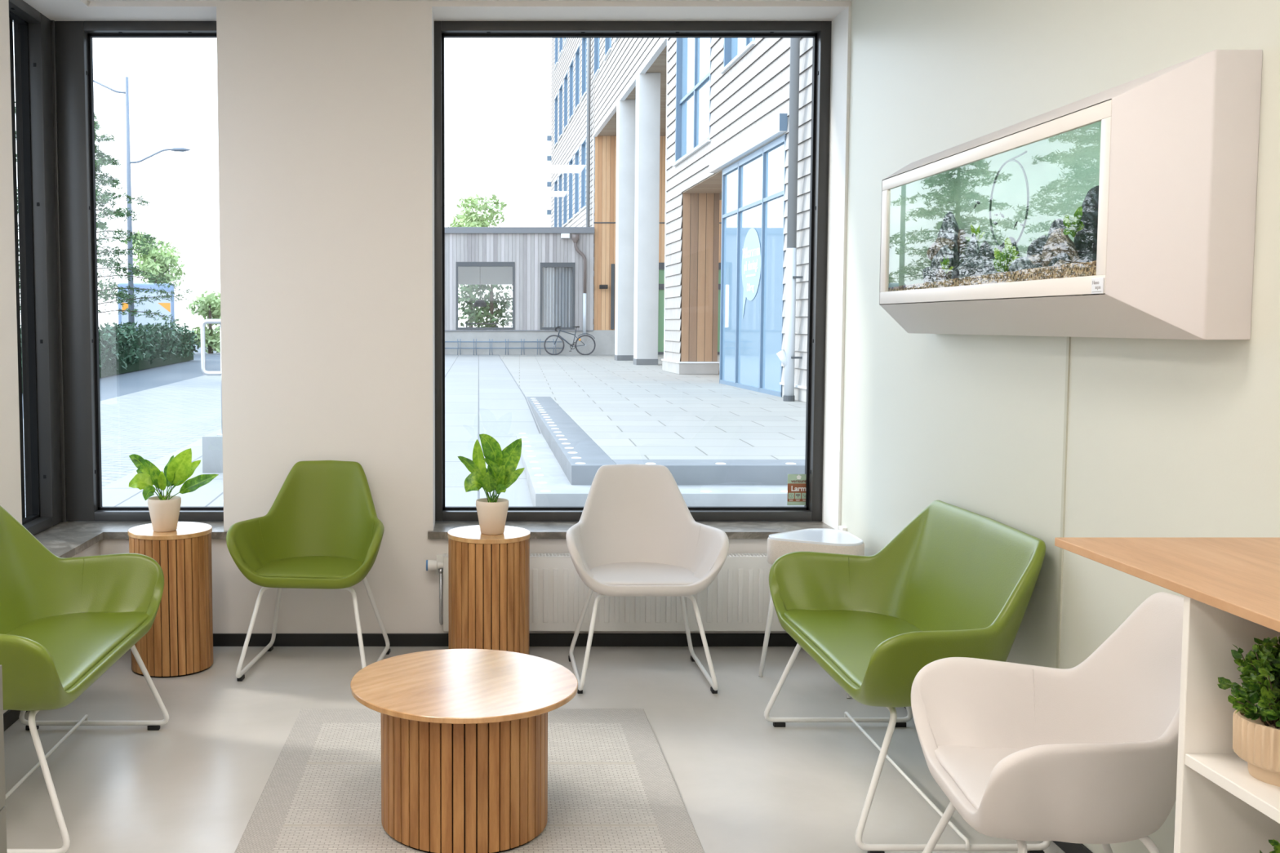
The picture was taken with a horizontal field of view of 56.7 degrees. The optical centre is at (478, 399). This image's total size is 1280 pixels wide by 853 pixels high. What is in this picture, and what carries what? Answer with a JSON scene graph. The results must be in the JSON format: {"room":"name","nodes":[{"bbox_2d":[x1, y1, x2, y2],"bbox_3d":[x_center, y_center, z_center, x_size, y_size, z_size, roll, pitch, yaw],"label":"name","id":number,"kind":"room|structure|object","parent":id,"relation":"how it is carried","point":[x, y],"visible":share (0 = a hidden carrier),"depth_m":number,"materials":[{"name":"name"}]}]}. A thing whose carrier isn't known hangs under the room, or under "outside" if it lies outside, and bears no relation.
{"room":"waiting room","nodes":[
{"label":"waiting room","id":0,"kind":"room"},
{"bbox_2d":[0,0,99,713],"bbox_3d":[-1.823,-0.035,0.906,0.360,2.752,8.213,0,4,0],"label":"wall","id":1,"kind":"structure","parent":0,"point":[10,446],"depth_m":4.09,"materials":[{"name":"white paint"}]},
{"bbox_2d":[3,710,27,731],"bbox_3d":[-1.637,1.311,0.988,0.012,0.055,8.201,0,4,0],"label":"baseboard","id":2,"kind":"structure","parent":1,"relation":"attached to","point":[10,717],"depth_m":4.07,"materials":[{"name":"black plastic"}]},
{"bbox_2d":[8,17,25,519],"bbox_3d":[-2.058,-0.402,5.014,0.084,2.950,0.260,0,4,0],"label":"trim","id":3,"kind":"structure","parent":1,"relation":"attached to","point":[11,21],"depth_m":5.11,"materials":[{"name":"grey metal"}]},
{"bbox_2d":[8,0,62,535],"bbox_3d":[-1.952,-0.383,4.718,0.148,2.950,1.135,0,4,0],"label":"window","id":4,"kind":"structure","parent":1,"relation":"in","point":[34,28],"depth_m":5.10,"materials":[{"name":"grey metal"}]},
{"bbox_2d":[33,520,227,557],"bbox_3d":[-1.494,0.601,4.771,0.818,0.030,1.103,0,4,0],"label":"window sill","id":5,"kind":"structure","parent":1,"relation":"attached to","point":[68,539],"depth_m":5.03,"materials":[{"name":"grey stone"}]},
{"bbox_2d":[31,0,851,633],"bbox_3d":[-0.218,-0.314,5.184,3.569,2.752,0.360,0,4,0],"label":"wall","id":6,"kind":"structure","parent":0,"point":[326,108],"depth_m":4.99,"materials":[{"name":"white paint"}]},
{"bbox_2d":[50,20,67,522],"bbox_3d":[-1.921,-0.546,5.267,0.113,2.255,0.113,0,4,0],"label":"trim","id":7,"kind":"structure","parent":6,"relation":"attached to","point":[53,22],"depth_m":5.21,"materials":[{"name":"grey metal"}]},
{"bbox_2d":[55,21,223,520],"bbox_3d":[-1.474,-0.563,5.272,0.782,2.222,0.100,0,4,0],"label":"window","id":8,"kind":"structure","parent":6,"relation":"in","point":[73,39],"depth_m":5.23,"materials":[{"name":"grey metal"}]},
{"bbox_2d":[436,554,443,574],"bbox_3d":[-0.135,0.712,5.060,0.096,0.090,0.020,0,4,0],"label":"wall socket","id":9,"kind":"object","parent":6,"relation":"attached to","point":[439,557],"visible":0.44,"depth_m":5.05,"materials":[{"name":"white plastic"}]},
{"bbox_2d":[213,633,797,646],"bbox_3d":[-0.038,1.044,5.086,3.209,0.055,0.012,0,4,0],"label":"baseboard","id":10,"kind":"structure","parent":6,"relation":"attached to","point":[219,639],"depth_m":5.08,"materials":[{"name":"black plastic"}]},
{"bbox_2d":[426,553,785,631],"bbox_3d":[0.644,0.824,5.025,1.737,0.322,0.104,0,4,0],"label":"radiator","id":11,"kind":"object","parent":6,"relation":"attached to","point":[738,598],"visible":0.4,"depth_m":4.98,"materials":[{"name":"white metal"}]},
{"bbox_2d":[443,553,767,558],"bbox_3d":[0.680,0.667,5.005,1.664,0.006,0.072,0,4,0],"label":"grille","id":12,"kind":"object","parent":11,"relation":"attached to","point":[445,555],"depth_m":4.98,"materials":[{"name":"white metal"}]},
{"bbox_2d":[427,520,833,538],"bbox_3d":[0.673,0.574,5.177,1.785,0.030,0.288,0,4,0],"label":"window sill","id":13,"kind":"structure","parent":6,"relation":"attached to","point":[538,529],"depth_m":5.18,"materials":[{"name":"grey stone"}]},
{"bbox_2d":[434,21,831,520],"bbox_3d":[0.676,-0.563,5.272,1.760,2.222,0.100,0,4,0],"label":"window","id":14,"kind":"structure","parent":6,"relation":"in","point":[820,31],"depth_m":5.22,"materials":[{"name":"grey metal"}]},
{"bbox_2d":[786,474,806,505],"bbox_3d":[1.462,0.411,5.350,0.098,0.143,0.003,0,4,0],"label":"window sticker","id":15,"kind":"object","parent":14,"relation":"attached to","point":[796,482],"visible":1,"depth_m":5.35,"materials":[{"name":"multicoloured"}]},
{"bbox_2d":[86,0,852,0],"bbox_3d":[-0.114,-1.496,1.011,3.959,0.150,8.613,0,4,0],"label":"ceiling","id":16,"kind":"structure","parent":0,"point":[86,0],"depth_m":4.90,"materials":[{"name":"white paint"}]},
{"bbox_2d":[4,646,1065,852],"bbox_3d":[-0.114,1.385,1.199,3.959,0.120,8.613,0,4,0],"label":"floor","id":17,"kind":"structure","parent":0,"point":[193,784],"depth_m":3.85,"materials":[{"name":"grey concrete"}]},
{"bbox_2d":[0,665,7,852],"bbox_3d":[-1.145,0.900,2.163,0.386,0.722,0.400,0,4,0],"label":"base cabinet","id":18,"kind":"object","parent":17,"relation":"on","point":[2,791],"visible":1,"depth_m":2.34,"materials":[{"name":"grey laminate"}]},
{"bbox_2d":[0,505,168,852],"bbox_3d":[-1.346,0.764,3.522,0.554,0.816,1.096,0,4,0],"label":"bench","id":19,"kind":"object","parent":17,"relation":"on","point":[64,622],"visible":1,"depth_m":3.82,"materials":[{"name":"green leather"}]},
{"bbox_2d":[127,521,213,677],"bbox_3d":[-1.252,0.807,4.768,0.332,0.570,0.332,0,4,0],"label":"side table","id":20,"kind":"object","parent":17,"relation":"on","point":[179,642],"visible":0.85,"depth_m":4.63,"materials":[{"name":"brown wood"}]},
{"bbox_2d":[128,448,218,532],"bbox_3d":[-1.222,0.360,4.696,0.364,0.330,0.137,0,4,0],"label":"potted plant","id":21,"kind":"object","parent":20,"relation":"on","point":[164,510],"visible":1,"depth_m":4.68,"materials":[{"name":"green plant"}]},
{"bbox_2d":[226,460,390,681],"bbox_3d":[-0.662,0.683,4.772,0.616,0.816,0.544,0,4,5],"label":"armchair","id":22,"kind":"object","parent":17,"relation":"on","point":[322,529],"visible":0.98,"depth_m":4.88,"materials":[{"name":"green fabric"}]},
{"bbox_2d":[234,708,704,852],"bbox_3d":[-0.024,1.206,2.975,1.244,0.007,2.540,0,4,0],"label":"rug","id":23,"kind":"object","parent":17,"relation":"on","point":[612,788],"visible":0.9,"depth_m":3.47,"materials":[{"name":"grey carpet"}]},
{"bbox_2d":[350,648,577,852],"bbox_3d":[-0.040,0.982,3.276,0.632,0.401,0.632,-3,5,-40],"label":"coffee table","id":24,"kind":"object","parent":23,"relation":"on","point":[464,731],"visible":1,"depth_m":3.09,"materials":[{"name":"brown wood"}]},
{"bbox_2d":[447,524,530,654],"bbox_3d":[0.041,0.812,4.688,0.332,0.570,0.332,0,4,-3],"label":"side table","id":25,"kind":"object","parent":17,"relation":"on","point":[489,575],"visible":0.7,"depth_m":4.55,"materials":[{"name":"brown wood"}]},
{"bbox_2d":[457,433,524,534],"bbox_3d":[0.049,0.332,4.629,0.266,0.395,0.135,0,4,0],"label":"potted plant","id":26,"kind":"object","parent":25,"relation":"on","point":[501,473],"visible":1,"depth_m":4.62,"materials":[{"name":"green plant"}]},
{"bbox_2d":[565,463,729,693],"bbox_3d":[0.640,0.691,4.642,0.616,0.816,0.544,0,4,0],"label":"armchair","id":27,"kind":"object","parent":17,"relation":"on","point":[636,534],"visible":1,"depth_m":4.75,"materials":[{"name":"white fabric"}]},
{"bbox_2d":[758,528,864,697],"bbox_3d":[1.393,0.822,4.646,0.423,0.561,0.409,-4,5,-45],"label":"accent table","id":28,"kind":"object","parent":17,"relation":"on","point":[811,540],"visible":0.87,"depth_m":4.61,"materials":[{"name":"white"}]},
{"bbox_2d":[764,500,1050,852],"bbox_3d":[1.270,0.762,3.552,0.554,0.816,1.100,0,4,0],"label":"bench","id":29,"kind":"object","parent":17,"relation":"on","point":[955,581],"visible":0.89,"depth_m":3.60,"materials":[{"name":"green leather"}]},
{"bbox_2d":[911,591,1183,852],"bbox_3d":[1.254,0.832,2.489,0.544,0.816,0.616,0,4,6],"label":"armchair","id":30,"kind":"object","parent":17,"relation":"on","point":[1086,753],"visible":0.97,"depth_m":2.54,"materials":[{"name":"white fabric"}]},
{"bbox_2d":[1054,537,1279,852],"bbox_3d":[1.320,0.808,1.442,0.480,1.000,1.572,0,4,0],"label":"shelf","id":31,"kind":"object","parent":17,"relation":"on","point":[1229,587],"visible":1,"depth_m":1.81,"materials":[{"name":"white laminate"}]},
{"bbox_2d":[1054,537,1279,632],"bbox_3d":[1.320,0.317,1.410,0.480,0.016,1.572,0,4,0],"label":"countertop","id":32,"kind":"structure","parent":31,"relation":"on","point":[1238,576],"depth_m":1.95,"materials":[{"name":"brown wood"}]},
{"bbox_2d":[1217,636,1279,786],"bbox_3d":[1.177,0.448,1.702,0.186,0.209,0.160,0,4,0],"label":"potted shrub","id":33,"kind":"object","parent":31,"relation":"on","point":[1255,727],"visible":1,"depth_m":1.69,"materials":[{"name":"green plant"}]},
{"bbox_2d":[1259,839,1279,852],"bbox_3d":[1.192,0.719,1.652,0.195,0.205,0.183,0,4,0],"label":"potted shrub","id":34,"kind":"object","parent":31,"relation":"on","point":[1276,844],"visible":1,"depth_m":1.69,"materials":[{"name":"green plant"}]},
{"bbox_2d":[840,0,1279,852],"bbox_3d":[1.666,-0.047,1.086,0.200,2.752,8.573,0,4,0],"label":"wall","id":35,"kind":"structure","parent":0,"point":[1167,437],"depth_m":3.21,"materials":[{"name":"white paint"}]},
{"bbox_2d":[821,6,851,529],"bbox_3d":[1.560,-0.555,5.167,0.012,2.225,0.362,0,4,0],"label":"trim reveal","id":36,"kind":"structure","parent":35,"relation":"attached to","point":[842,24],"depth_m":5.08,"materials":[{"name":"white paint"}]},
{"bbox_2d":[838,525,847,531],"bbox_3d":[1.556,0.556,5.000,0.020,0.028,0.060,0,4,0],"label":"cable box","id":37,"kind":"object","parent":35,"relation":"attached to","point":[840,527],"visible":0.52,"depth_m":4.98,"materials":[{"name":"white plastic"}]},
{"bbox_2d":[903,706,1093,852],"bbox_3d":[1.560,1.311,0.988,0.012,0.055,8.201,0,4,0],"label":"baseboard","id":38,"kind":"structure","parent":35,"relation":"attached to","point":[1068,847],"depth_m":3.06,"materials":[{"name":"black plastic"}]},
{"bbox_2d":[1055,337,1071,668],"bbox_3d":[1.566,0.469,3.142,0.008,1.345,0.014,0,4,0],"label":"trim","id":39,"kind":"structure","parent":35,"relation":"attached to","point":[1068,339],"depth_m":3.13,"materials":[{"name":"beige"}]},
{"bbox_2d":[879,49,1262,339],"bbox_3d":[1.449,-0.465,3.175,0.234,0.580,1.646,0,4,0],"label":"aquarium","id":40,"kind":"object","parent":35,"relation":"attached to","point":[1171,153],"visible":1,"depth_m":2.47,"materials":[{"name":"white plastic"}]},
{"bbox_2d":[888,260,1096,291],"bbox_3d":[1.450,-0.337,3.178,0.207,0.063,1.333,0,4,0],"label":"gravel","id":41,"kind":"object","parent":40,"relation":"in","point":[1080,268],"visible":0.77,"depth_m":2.91,"materials":[{"name":"brown gravel"}]},
{"bbox_2d":[922,266,933,282],"bbox_3d":[1.423,-0.389,3.671,0.051,0.058,0.066,0,4,0],"label":"rock","id":42,"kind":"object","parent":41,"relation":"on","point":[927,277],"visible":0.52,"depth_m":3.67,"materials":[{"name":"grey stone"}]},
{"bbox_2d":[930,244,955,281],"bbox_3d":[1.422,-0.410,3.587,0.084,0.128,0.064,4,5,44],"label":"rock","id":43,"kind":"object","parent":41,"relation":"on","point":[944,251],"visible":0.7,"depth_m":3.56,"materials":[{"name":"grey stone"}]},
{"bbox_2d":[936,266,951,280],"bbox_3d":[1.419,-0.372,3.562,0.050,0.074,0.071,0,4,0],"label":"rock","id":44,"kind":"object","parent":41,"relation":"on","point":[941,275],"visible":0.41,"depth_m":3.54,"materials":[{"name":"grey stone"}]},
{"bbox_2d":[940,254,953,273],"bbox_3d":[1.383,-0.401,3.464,0.023,0.054,0.069,0,4,0],"label":"plant","id":45,"kind":"object","parent":41,"relation":"on","point":[944,264],"visible":1,"depth_m":3.46,"materials":[{"name":"green plant"}]},
{"bbox_2d":[937,211,960,266],"bbox_3d":[1.511,-0.483,3.748,0.070,0.243,0.090,-2,4,-31],"label":"rock","id":46,"kind":"object","parent":41,"relation":"on","point":[949,228],"visible":0.48,"depth_m":3.71,"materials":[{"name":"grey stone"}]},
{"bbox_2d":[957,229,965,253],"bbox_3d":[1.524,-0.500,3.714,0.038,0.083,0.042,0,4,0],"label":"rock","id":47,"kind":"object","parent":46,"relation":"on","point":[961,237],"visible":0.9,"depth_m":3.70,"materials":[{"name":"grey stone"}]},
{"bbox_2d":[951,262,961,279],"bbox_3d":[1.417,-0.363,3.449,0.044,0.078,0.074,1,4,19],"label":"rock","id":48,"kind":"object","parent":41,"relation":"on","point":[957,265],"visible":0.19,"depth_m":3.43,"materials":[{"name":"stone"}]},
{"bbox_2d":[951,255,971,279],"bbox_3d":[1.387,-0.361,3.344,0.049,0.100,0.120,0,4,0],"label":"rock","id":49,"kind":"object","parent":41,"relation":"on","point":[964,269],"visible":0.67,"depth_m":3.31,"materials":[{"name":"grey stone"}]},
{"bbox_2d":[962,233,979,264],"bbox_3d":[1.499,-0.426,3.538,0.055,0.153,0.124,1,4,13],"label":"rock","id":50,"kind":"object","parent":41,"relation":"on","point":[972,249],"visible":0.44,"depth_m":3.49,"materials":[{"name":"grey stone"}]},
{"bbox_2d":[964,223,985,242],"bbox_3d":[1.519,-0.504,3.553,0.033,0.067,0.105,0,4,-6],"label":"plant","id":51,"kind":"object","parent":50,"relation":"on","point":[978,236],"visible":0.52,"depth_m":3.56,"materials":[{"name":"green plant"}]},
{"bbox_2d":[970,257,984,275],"bbox_3d":[1.419,-0.367,3.328,0.058,0.078,0.073,0,4,0],"label":"rock","id":52,"kind":"object","parent":41,"relation":"on","point":[975,272],"visible":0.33,"depth_m":3.30,"materials":[{"name":"grey stone"}]},
{"bbox_2d":[976,240,995,261],"bbox_3d":[1.467,-0.400,3.374,0.062,0.120,0.084,2,4,29],"label":"rock","id":53,"kind":"object","parent":41,"relation":"on","point":[986,252],"visible":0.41,"depth_m":3.36,"materials":[{"name":"stone"}]},
{"bbox_2d":[975,258,1000,275],"bbox_3d":[1.407,-0.355,3.223,0.038,0.065,0.130,0,4,0],"label":"rock","id":54,"kind":"object","parent":41,"relation":"on","point":[987,267],"visible":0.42,"depth_m":3.21,"materials":[{"name":"grey stone"}]},
{"bbox_2d":[992,245,1019,271],"bbox_3d":[1.373,-0.362,3.040,0.052,0.076,0.126,0,4,0],"label":"plant","id":55,"kind":"object","parent":41,"relation":"on","point":[1002,262],"visible":0.8,"depth_m":3.04,"materials":[{"name":"green plant"}]},
{"bbox_2d":[997,236,1019,257],"bbox_3d":[1.480,-0.395,3.278,0.064,0.124,0.071,-3,5,-42],"label":"rock","id":56,"kind":"object","parent":41,"relation":"on","point":[1001,246],"visible":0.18,"depth_m":3.26,"materials":[{"name":"stone"}]},
{"bbox_2d":[1001,236,1018,256],"bbox_3d":[1.428,-0.401,3.141,0.026,0.074,0.069,0,4,0],"label":"plant","id":57,"kind":"object","parent":41,"relation":"on","point":[1007,242],"visible":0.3,"depth_m":3.14,"materials":[{"name":"green plant"}]},
{"bbox_2d":[1008,257,1032,271],"bbox_3d":[1.380,-0.328,2.970,0.054,0.069,0.086,0,4,0],"label":"rock","id":58,"kind":"object","parent":41,"relation":"on","point":[1021,263],"visible":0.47,"depth_m":2.95,"materials":[{"name":"grey stone"}]},
{"bbox_2d":[1027,253,1041,265],"bbox_3d":[1.417,-0.343,2.981,0.043,0.057,0.062,-1,4,-16],"label":"rock","id":59,"kind":"object","parent":41,"relation":"on","point":[1035,259],"visible":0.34,"depth_m":2.96,"materials":[{"name":"grey stone"}]},
{"bbox_2d":[1047,253,1070,266],"bbox_3d":[1.422,-0.331,2.866,0.052,0.059,0.054,3,5,41],"label":"rock","id":60,"kind":"object","parent":41,"relation":"on","point":[1063,256],"visible":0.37,"depth_m":2.85,"materials":[{"name":"stone"}]},
{"bbox_2d":[1040,228,1079,266],"bbox_3d":[1.450,-0.359,2.908,0.076,0.135,0.137,0,4,0],"label":"rock","id":61,"kind":"object","parent":41,"relation":"on","point":[1057,242],"visible":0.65,"depth_m":2.88,"materials":[{"name":"grey stone"}]},
{"bbox_2d":[1062,206,1084,237],"bbox_3d":[1.442,-0.430,2.829,0.034,0.073,0.057,-1,4,-11],"label":"plant","id":62,"kind":"object","parent":61,"relation":"on","point":[1070,222],"visible":1,"depth_m":2.82,"materials":[{"name":"green plant"}]},
{"bbox_3d":[1.467,-0.380,3.735,0.053,0.076,0.076,0,4,0],"label":"rock","id":63,"kind":"object","parent":41,"relation":"on","visible":0},
{"bbox_2d":[926,237,955,260],"bbox_3d":[1.468,-0.473,3.717,0.079,0.086,0.138,0,4,0],"label":"rock","id":64,"kind":"object","parent":63,"relation":"on","point":[933,250],"visible":0.58,"depth_m":3.69,"materials":[{"name":"grey stone"}]},
{"bbox_2d":[989,151,1029,246],"bbox_3d":[1.500,-0.556,3.311,0.006,0.265,0.242,0,4,0],"label":"air hose","id":65,"kind":"object","parent":40,"relation":"hanging from","point":[1013,159],"visible":0.88,"depth_m":3.26,"materials":[{"name":"teal"}]},
{"bbox_2d":[1027,264,1042,268],"bbox_3d":[1.371,-0.315,2.881,0.037,0.037,0.041,2,4,29],"label":"rock","id":66,"kind":"object","parent":40,"relation":"in","point":[1033,265],"visible":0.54,"depth_m":2.87,"materials":[{"name":"stone"}]},
{"bbox_2d":[1026,235,1047,257],"bbox_3d":[1.474,-0.364,3.095,0.062,0.142,0.075,-2,4,-28],"label":"rock","id":67,"kind":"object","parent":40,"relation":"in","point":[1037,246],"visible":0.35,"depth_m":3.08,"materials":[{"name":"stone"}]},
{"bbox_2d":[1053,259,1070,266],"bbox_3d":[1.384,-0.311,2.780,0.042,0.045,0.073,0,4,0],"label":"rock","id":68,"kind":"object","parent":40,"relation":"in","point":[1060,262],"visible":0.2,"depth_m":2.77,"materials":[{"name":"grey stone"}]},
{"bbox_2d":[1073,185,1099,295],"bbox_3d":[1.500,-0.384,2.849,0.065,0.268,0.154,0,4,0],"label":"rock","id":69,"kind":"object","parent":40,"relation":"in","point":[1085,241],"visible":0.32,"depth_m":2.83,"materials":[{"name":"stone"}]},
{"bbox_2d":[1091,277,1104,293],"bbox_3d":[1.330,-0.245,2.513,0.004,0.034,0.047,0,4,0],"label":"name plate","id":70,"kind":"object","parent":40,"relation":"attached to","point":[1097,284],"visible":1,"depth_m":2.51,"materials":[{"name":"white"}]},
{"bbox_3d":[1.465,-0.336,3.038,0.055,0.076,0.075,0,4,0],"label":"rock","id":71,"kind":"object","parent":40,"relation":"in","visible":0},
{"bbox_2d":[1045,218,1066,242],"bbox_3d":[1.468,-0.418,2.975,0.040,0.081,0.084,0,4,0],"label":"rock","id":72,"kind":"object","parent":71,"relation":"on","point":[1057,224],"visible":0.38,"depth_m":2.95,"materials":[{"name":"grey stone"}]},
{"bbox_2d":[1232,704,1279,786],"bbox_3d":[1.178,0.508,1.705,0.135,0.088,0.135,0,4,0],"label":"pot","id":73,"kind":"object","parent":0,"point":[1255,736],"depth_m":1.69,"materials":[{"name":"beige ceramic"}]},
{"label":"outside","id":74,"kind":"structure","parent":0,"visible":0},
{"bbox_2d":[22,344,220,418],"bbox_3d":[-5.000,-2.812,64.955,70.000,0.001,150.000,0,4,0],"label":"ground","id":75,"kind":"structure","parent":74,"point":[124,384],"depth_m":31.34,"materials":[{"name":"grey concrete"}]},
{"bbox_2d":[14,101,21,315],"bbox_3d":[-12.693,-5.268,29.314,5.174,9.500,4.706,-1,4,-21],"label":"conifer","id":76,"kind":"object","parent":75,"relation":"on","point":[15,101],"visible":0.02,"depth_m":29.57,"materials":[{"name":"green plant"}]},
{"bbox_2d":[18,113,193,324],"bbox_3d":[-11.865,-4.979,36.409,5.582,8.000,6.082,0,4,0],"label":"conifer","id":77,"kind":"object","parent":75,"relation":"on","point":[103,293],"visible":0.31,"depth_m":36.24,"materials":[{"name":"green plant"}]},
{"bbox_2d":[20,320,200,392],"bbox_3d":[-10.651,-1.528,34.124,1.852,1.610,22.838,0,4,-4],"label":"hedge","id":78,"kind":"object","parent":75,"relation":"on","point":[123,349],"visible":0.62,"depth_m":35.53,"materials":[{"name":"green plant"}]},
{"bbox_2d":[22,375,221,517],"bbox_3d":[-6.080,-0.602,29.624,5.761,0.156,59.200,0,4,0],"label":"path","id":79,"kind":"structure","parent":75,"relation":"on","point":[153,424],"depth_m":16.52,"materials":[{"name":"grey concrete"}]},
{"bbox_2d":[93,76,190,324],"bbox_3d":[-12.440,-6.375,41.674,4.405,10.100,0.300,0,4,0],"label":"street lamp","id":80,"kind":"object","parent":75,"relation":"on","point":[131,318],"visible":0.73,"depth_m":41.50,"materials":[{"name":"grey metal"}]},
{"bbox_2d":[117,283,174,331],"bbox_3d":[-14.411,-3.434,50.746,2.240,3.050,6.050,-1,4,-16],"label":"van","id":81,"kind":"object","parent":75,"relation":"on","point":[166,307],"visible":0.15,"depth_m":47.88,"materials":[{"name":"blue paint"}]},
{"bbox_2d":[124,229,185,286],"bbox_3d":[-15.318,-5.128,55.815,2.650,5.772,3.495,0,4,0],"label":"broadleaf tree","id":82,"kind":"object","parent":75,"relation":"on","point":[158,266],"visible":0.77,"depth_m":55.36,"materials":[{"name":"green plant"}]},
{"bbox_2d":[186,290,220,353],"bbox_3d":[-12.363,-3.719,55.138,2.749,3.139,2.733,0,4,0],"label":"broadleaf tree","id":83,"kind":"object","parent":75,"relation":"on","point":[209,307],"visible":0.64,"depth_m":54.73,"materials":[{"name":"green plant"}]},
{"bbox_2d":[202,429,222,472],"bbox_3d":[-1.860,0.436,12.104,1.320,0.395,2.900,0,4,0],"label":"wall","id":84,"kind":"structure","parent":75,"relation":"on","point":[212,444],"depth_m":10.66,"materials":[{"name":"concrete"}]},
{"bbox_2d":[200,319,222,435],"bbox_3d":[-2.021,-0.205,10.709,1.041,1.066,0.120,0,4,0],"label":"handrail","id":85,"kind":"object","parent":84,"relation":"on","point":[205,322],"visible":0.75,"depth_m":10.68,"materials":[{"name":"silver metal"}]},
{"bbox_2d":[102,355,541,506],"bbox_3d":[0.825,-0.267,23.372,8.050,0.300,35.920,0,4,0],"label":"paving","id":86,"kind":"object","parent":75,"relation":"on","point":[482,395],"visible":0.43,"depth_m":13.54,"materials":[{"name":"grey concrete"}]},
{"bbox_2d":[444,338,562,355],"bbox_3d":[0.750,-1.858,41.107,4.500,0.564,0.074,0,4,0],"label":"bicycle rack","id":87,"kind":"object","parent":86,"relation":"on","point":[460,341],"visible":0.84,"depth_m":41.10,"materials":[{"name":"blue"}]},
{"bbox_2d":[448,194,506,327],"bbox_3d":[-0.267,-6.476,59.889,3.412,7.932,3.550,4,5,44],"label":"broadleaf tree","id":88,"kind":"object","parent":75,"relation":"on","point":[472,219],"visible":0.56,"depth_m":59.08,"materials":[{"name":"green plant"}]},
{"bbox_2d":[457,284,512,327],"bbox_3d":[0.740,-4.449,54.086,4.631,4.642,4.121,0,4,0],"label":"broadleaf tree","id":89,"kind":"object","parent":75,"relation":"on","point":[477,317],"visible":0.44,"depth_m":53.74,"materials":[{"name":"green plant"}]},
{"bbox_2d":[499,354,806,459],"bbox_3d":[7.360,-0.388,25.544,13.280,0.350,32.170,0,4,0],"label":"paving","id":90,"kind":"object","parent":75,"relation":"on","point":[629,411],"visible":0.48,"depth_m":14.75,"materials":[{"name":"grey concrete"}]},
{"bbox_2d":[444,226,614,355],"bbox_3d":[-0.585,-4.039,44.508,10.830,4.470,7.247,0,4,0],"label":"annex","id":91,"kind":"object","parent":90,"relation":"on","point":[549,270],"visible":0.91,"depth_m":41.16,"materials":[{"name":"grey"}]},
{"bbox_2d":[473,299,486,306],"bbox_3d":[0.050,-4.522,42.696,0.480,2.230,0.480,0,4,0],"label":"pendant lamp","id":92,"kind":"object","parent":91,"relation":"hanging from","point":[479,303],"visible":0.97,"depth_m":42.59,"materials":[{"name":"grey"}]},
{"bbox_2d":[465,323,497,327],"bbox_3d":[0.100,-2.640,43.420,1.200,0.420,0.600,0,4,0],"label":"dining table","id":93,"kind":"object","parent":91,"relation":"in","point":[465,323],"visible":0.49,"depth_m":43.10,"materials":[{"name":"grey"}]},
{"bbox_2d":[542,266,572,327],"bbox_3d":[2.770,-3.660,41.309,1.070,2.350,0.060,0,4,0],"label":"curtain","id":94,"kind":"object","parent":91,"relation":"hanging from","point":[557,282],"depth_m":41.31,"materials":[{"name":"white fabric"}]},
{"bbox_2d":[543,326,595,355],"bbox_3d":[3.180,-2.062,40.832,1.810,1.023,0.504,0,4,0],"label":"bicycle","id":95,"kind":"object","parent":90,"relation":"on","point":[557,335],"visible":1,"depth_m":40.81,"materials":[{"name":"black metal"}]},
{"bbox_2d":[546,37,813,402],"bbox_3d":[10.028,-9.618,33.775,12.346,17.000,51.120,0,4,-1],"label":"apartment building","id":96,"kind":"structure","parent":90,"relation":"on","point":[687,160],"depth_m":25.30,"materials":[{"name":"white"}]},
{"bbox_2d":[599,284,608,288],"bbox_3d":[4.390,-3.974,41.129,0.280,0.140,0.200,0,4,0],"label":"wall lamp","id":97,"kind":"object","parent":96,"relation":"attached to","point":[601,286],"depth_m":41.03,"materials":[{"name":"black plastic"}]},
{"bbox_2d":[515,396,804,506],"bbox_3d":[7.210,0.418,13.145,13.580,0.356,9.020,0,4,0],"label":"curb","id":98,"kind":"structure","parent":75,"relation":"on","point":[561,463],"depth_m":9.09,"materials":[{"name":"concrete"}]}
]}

